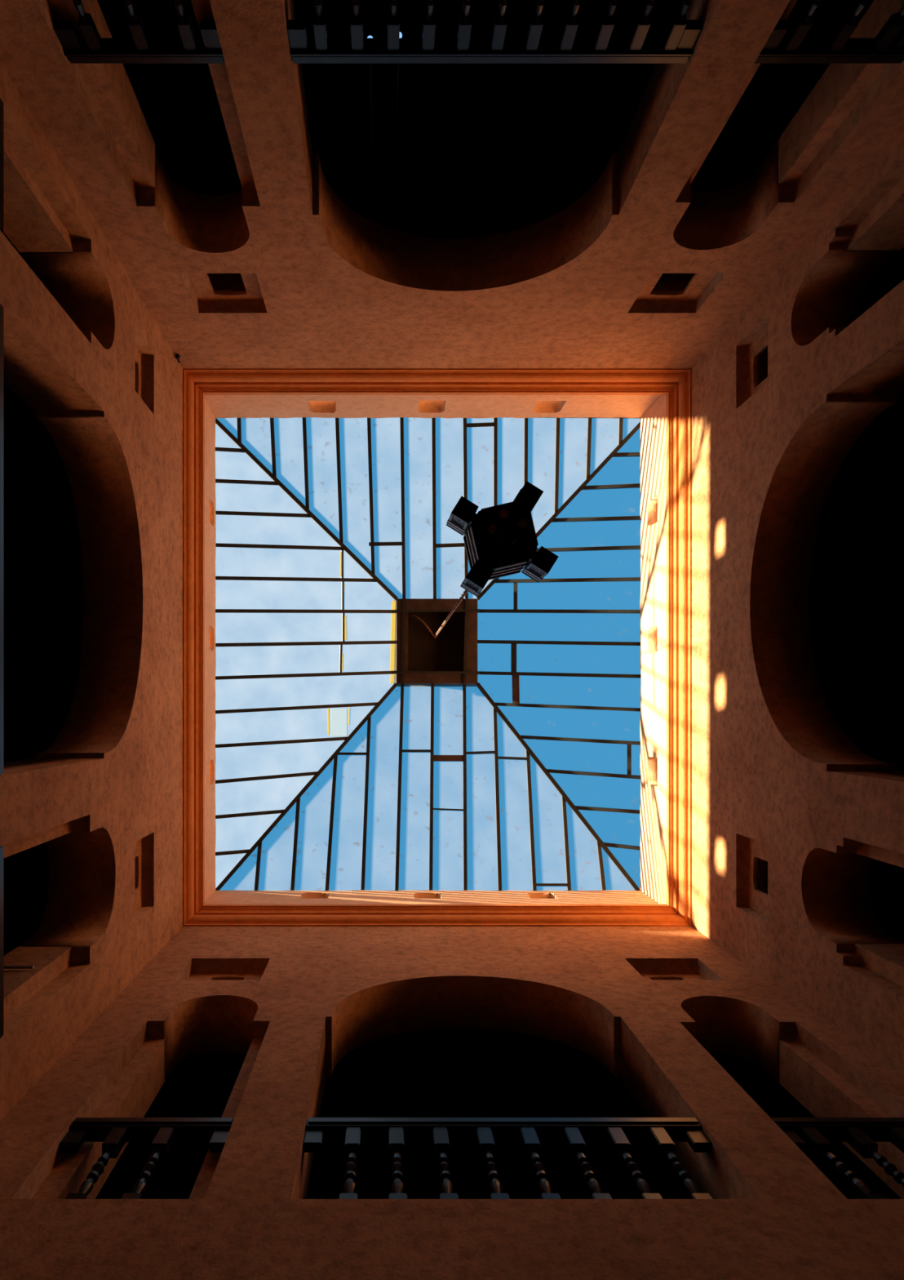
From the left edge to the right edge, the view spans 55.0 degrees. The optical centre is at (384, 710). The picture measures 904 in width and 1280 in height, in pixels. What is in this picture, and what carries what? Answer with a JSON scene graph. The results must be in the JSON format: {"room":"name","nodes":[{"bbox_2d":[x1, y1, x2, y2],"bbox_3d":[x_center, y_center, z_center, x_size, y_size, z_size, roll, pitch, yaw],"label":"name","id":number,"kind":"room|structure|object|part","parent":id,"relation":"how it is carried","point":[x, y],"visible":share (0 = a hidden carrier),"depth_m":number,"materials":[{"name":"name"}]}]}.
{"room":"atrium courtyard","nodes":[
{"label":"atrium courtyard","id":0,"kind":"room"},
{"bbox_2d":[0,59,216,1121],"bbox_3d":[-2.599,-0.740,5.031,0.682,13.062,6.520,0,-90,0],"label":"wall","id":1,"kind":"structure","parent":0,"point":[83,349],"depth_m":7.58,"materials":[{"name":"paint"}]},
{"bbox_2d":[0,303,4,775],"bbox_3d":[-2.424,-1.060,4.923,0.112,0.925,2.920,0,-90,0],"label":"balustrade","id":2,"kind":"object","parent":1,"relation":"on","point":[2,308],"visible":1,"depth_m":5.35,"materials":[{"name":"brown wood"}]},
{"bbox_2d":[0,845,4,1038],"bbox_3d":[-2.424,1.430,4.923,0.112,0.925,1.200,0,-90,0],"label":"balustrade","id":3,"kind":"object","parent":1,"relation":"on","point":[2,848],"visible":1,"depth_m":5.35,"materials":[{"name":"brown wood"}]},
{"bbox_2d":[0,97,4,233],"bbox_3d":[-2.424,-3.370,4.923,0.112,0.925,0.840,0,-90,0],"label":"balustrade","id":4,"kind":"object","parent":1,"relation":"on","point":[2,104],"visible":0.96,"depth_m":5.35,"materials":[{"name":"brown wood"}]},
{"bbox_2d":[175,354,180,363],"bbox_3d":[-2.322,-3.958,9.718,0.057,0.095,0.089,0,-90,0],"label":"wall hook","id":5,"kind":"object","parent":1,"relation":"attached to","point":[177,356],"visible":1,"depth_m":9.69,"materials":[{"name":"black metal"}]},
{"bbox_2d":[182,368,204,925],"bbox_3d":[-2.269,-0.740,10.275,0.183,0.350,6.522,0,-90,0],"label":"crown molding","id":6,"kind":"structure","parent":1,"relation":"attached to","point":[193,398],"depth_m":10.22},
{"bbox_2d":[0,890,903,1279],"bbox_3d":[0.615,2.710,5.031,7.110,13.062,0.620,0,-90,0],"label":"wall","id":7,"kind":"structure","parent":0,"point":[651,1004],"depth_m":5.86,"materials":[{"name":"paint"}]},
{"bbox_2d":[59,1117,233,1199],"bbox_3d":[-1.430,2.584,4.923,1.000,0.925,0.112,0,-90,0],"label":"balustrade","id":8,"kind":"object","parent":7,"relation":"on","point":[114,1132],"visible":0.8,"depth_m":5.28,"materials":[{"name":"brown wood"}]},
{"bbox_3d":[-1.430,2.584,5.337,1.000,0.097,0.112,0,-90,0],"label":"handrail","id":9,"kind":"part","parent":8,"relation":"part of","materials":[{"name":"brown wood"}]},
{"bbox_2d":[215,417,640,890],"bbox_3d":[0.584,-0.752,12.300,5.983,1.520,6.559,0,-90,0],"label":"skylight","id":10,"kind":"object","parent":7,"relation":"on","point":[417,659],"visible":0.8,"depth_m":12.10,"materials":[{"name":"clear glass"}]},
{"bbox_3d":[0.261,-1.017,12.675,0.170,0.090,0.902,0,-90,0],"label":"cap frame","id":11,"kind":"part","parent":10,"relation":"part of","materials":[{"name":"brown wood"}]},
{"bbox_3d":[0.768,-0.481,12.675,1.184,0.090,0.170,0,-90,0],"label":"cap frame","id":12,"kind":"part","parent":10,"relation":"part of","materials":[{"name":"brown wood"}]},
{"bbox_3d":[0.768,-1.553,12.675,1.184,0.090,0.170,0,-90,0],"label":"cap frame","id":13,"kind":"part","parent":10,"relation":"part of","materials":[{"name":"brown wood"}]},
{"bbox_3d":[1.275,-1.017,12.675,0.170,0.090,0.902,0,-90,0],"label":"cap frame","id":14,"kind":"part","parent":10,"relation":"part of","materials":[{"name":"brown wood"}]},
{"bbox_2d":[408,480,558,639],"bbox_3d":[0.738,-1.166,9.171,0.616,7.642,0.751,-12,-90,0],"label":"hanging lantern","id":15,"kind":"object","parent":10,"relation":"hanging from","point":[500,540],"visible":1,"depth_m":5.40,"materials":[{"name":"metal"}]},
{"bbox_3d":[0.752,-1.100,9.570,0.035,6.866,0.034,-45,-90,0],"label":"chain","id":16,"kind":"part","parent":15,"relation":"part of","materials":[{"name":"brown metal"}]},
{"bbox_3d":[0.514,-1.249,5.612,0.162,0.425,0.134,32,-90,0],"label":"box arm","id":17,"kind":"part","parent":15,"relation":"part of","materials":[{"name":"metal"}]},
{"bbox_3d":[0.603,-0.862,5.612,0.134,0.425,0.162,32,-90,0],"label":"box arm","id":18,"kind":"part","parent":15,"relation":"part of","materials":[{"name":"metal"}]},
{"bbox_3d":[0.901,-1.338,5.612,0.134,0.425,0.162,32,-90,0],"label":"box arm","id":19,"kind":"part","parent":15,"relation":"part of","materials":[{"name":"metal"}]},
{"bbox_3d":[0.990,-0.951,5.612,0.162,0.425,0.134,32,-90,0],"label":"box arm","id":20,"kind":"part","parent":15,"relation":"part of","materials":[{"name":"metal"}]},
{"bbox_2d":[182,904,691,926],"bbox_3d":[0.615,2.429,10.275,5.952,0.350,0.183,0,-90,0],"label":"crown molding","id":21,"kind":"structure","parent":7,"relation":"attached to","point":[209,915],"depth_m":10.29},
{"bbox_2d":[302,1117,712,1199],"bbox_3d":[0.730,2.584,4.923,2.430,0.925,0.112,0,-90,0],"label":"balustrade","id":22,"kind":"object","parent":7,"relation":"on","point":[661,1132],"visible":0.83,"depth_m":5.22,"materials":[{"name":"grey stone"}]},
{"bbox_3d":[0.730,2.584,5.337,2.430,0.097,0.112,0,-90,0],"label":"handrail","id":23,"kind":"part","parent":22,"relation":"part of","materials":[{"name":"brown wood"}]},
{"bbox_2d":[771,1117,903,1199],"bbox_3d":[2.860,2.584,4.923,0.940,0.925,0.112,0,-90,0],"label":"balustrade","id":24,"kind":"object","parent":7,"relation":"on","point":[816,1134],"visible":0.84,"depth_m":5.23,"materials":[{"name":"brown wood"}]},
{"bbox_3d":[2.860,2.584,5.337,0.940,0.097,0.112,0,-90,0],"label":"handrail","id":25,"kind":"part","parent":24,"relation":"part of","materials":[{"name":"brown wood"}]},
{"bbox_2d":[0,0,903,417],"bbox_3d":[0.615,-4.206,5.030,7.110,13.061,0.588,0,-90,0],"label":"wall","id":26,"kind":"structure","parent":0,"point":[643,269],"depth_m":7.50,"materials":[{"name":"paint"}]},
{"bbox_2d":[53,0,224,62],"bbox_3d":[-1.475,-4.076,4.923,0.980,0.925,0.112,0,-90,0],"label":"balustrade","id":27,"kind":"object","parent":26,"relation":"attached to","point":[92,48],"visible":0.87,"depth_m":5.29,"materials":[{"name":"brown wood"}]},
{"bbox_3d":[-1.475,-4.076,5.337,0.980,0.097,0.112,0,-90,0],"label":"handrail","id":28,"kind":"part","parent":27,"relation":"part of","materials":[{"name":"brown wood"}]},
{"bbox_2d":[182,368,692,395],"bbox_3d":[0.615,-3.909,10.275,5.952,0.350,0.183,0,-90,0],"label":"crown molding","id":29,"kind":"structure","parent":26,"relation":"attached to","point":[211,381],"depth_m":10.23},
{"bbox_2d":[287,0,703,62],"bbox_3d":[0.655,-4.076,4.923,2.470,0.925,0.112,0,-90,0],"label":"balustrade","id":30,"kind":"object","parent":26,"relation":"on","point":[682,35],"visible":1,"depth_m":5.29,"materials":[{"name":"brown wood"}]},
{"bbox_3d":[0.655,-4.076,5.337,2.470,0.097,0.112,0,-90,0],"label":"handrail","id":31,"kind":"part","parent":30,"relation":"part of","materials":[{"name":"brown wood"}]},
{"bbox_2d":[755,0,903,62],"bbox_3d":[2.755,-4.076,4.923,0.940,0.925,0.112,0,-90,0],"label":"balustrade","id":32,"kind":"object","parent":26,"relation":"attached to","point":[885,47],"visible":0.89,"depth_m":5.29,"materials":[{"name":"brown wood"}]},
{"bbox_3d":[2.755,-4.076,5.337,0.940,0.097,0.112,0,-90,0],"label":"handrail","id":33,"kind":"part","parent":32,"relation":"part of","materials":[{"name":"brown wood"}]},
{"bbox_2d":[3,75,903,1199],"bbox_3d":[0.615,-0.740,9.090,11.350,0.220,11.720,0,-90,0],"label":"arched openings","id":34,"kind":"structure","parent":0,"point":[474,156],"depth_m":8.98,"materials":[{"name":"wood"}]},
{"bbox_2d":[367,35,374,222],"bbox_3d":[-0.107,-4.950,7.664,0.046,2.632,0.048,0,-90,0],"label":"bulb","id":35,"kind":"object","parent":34,"relation":"hanging from","point":[370,36],"visible":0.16,"depth_m":7.21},
{"bbox_3d":[-0.107,-4.950,7.710,0.004,2.539,0.004,0,-90,0],"label":"cord","id":36,"kind":"part","parent":35,"relation":"part of","materials":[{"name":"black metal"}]},
{"bbox_2d":[395,31,402,219],"bbox_3d":[0.108,-5.050,7.710,0.046,2.540,0.048,0,-90,0],"label":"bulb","id":37,"kind":"object","parent":34,"relation":"hanging from","point":[401,33],"visible":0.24,"depth_m":7.54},
{"bbox_3d":[0.108,-5.050,7.756,0.004,2.448,0.004,-30,-90,0],"label":"cord","id":38,"kind":"part","parent":37,"relation":"part of","materials":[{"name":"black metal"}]},
{"bbox_2d":[97,0,874,75],"bbox_3d":[0.615,-6.750,4.400,11.950,11.800,0.300,0,-90,0],"label":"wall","id":39,"kind":"structure","parent":0,"point":[159,17],"depth_m":8.32,"materials":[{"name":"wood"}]},
{"bbox_2d":[640,132,903,1075],"bbox_3d":[3.794,-0.740,5.031,0.752,13.061,6.520,0,-90,0],"label":"wall","id":40,"kind":"structure","parent":0,"point":[791,818],"depth_m":8.11,"materials":[{"name":"paint"}]},
{"bbox_2d":[666,368,692,926],"bbox_3d":[3.499,-0.740,10.275,0.183,0.350,6.522,0,-90,0],"label":"crown molding","id":41,"kind":"structure","parent":40,"relation":"attached to","point":[679,399],"depth_m":10.24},
{"bbox_3d":[-5.210,-0.740,4.400,0.300,11.800,11.720,0,-90,0],"label":"wall","id":42,"kind":"structure","parent":0,"visible":0},
{"bbox_2d":[4,965,34,968],"bbox_3d":[-3.810,1.870,6.300,2.500,0.024,0.024,0,-90,0],"label":"metal rod","id":43,"kind":"object","parent":42,"relation":"attached to","point":[5,966],"visible":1,"depth_m":6.29,"materials":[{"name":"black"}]}
]}

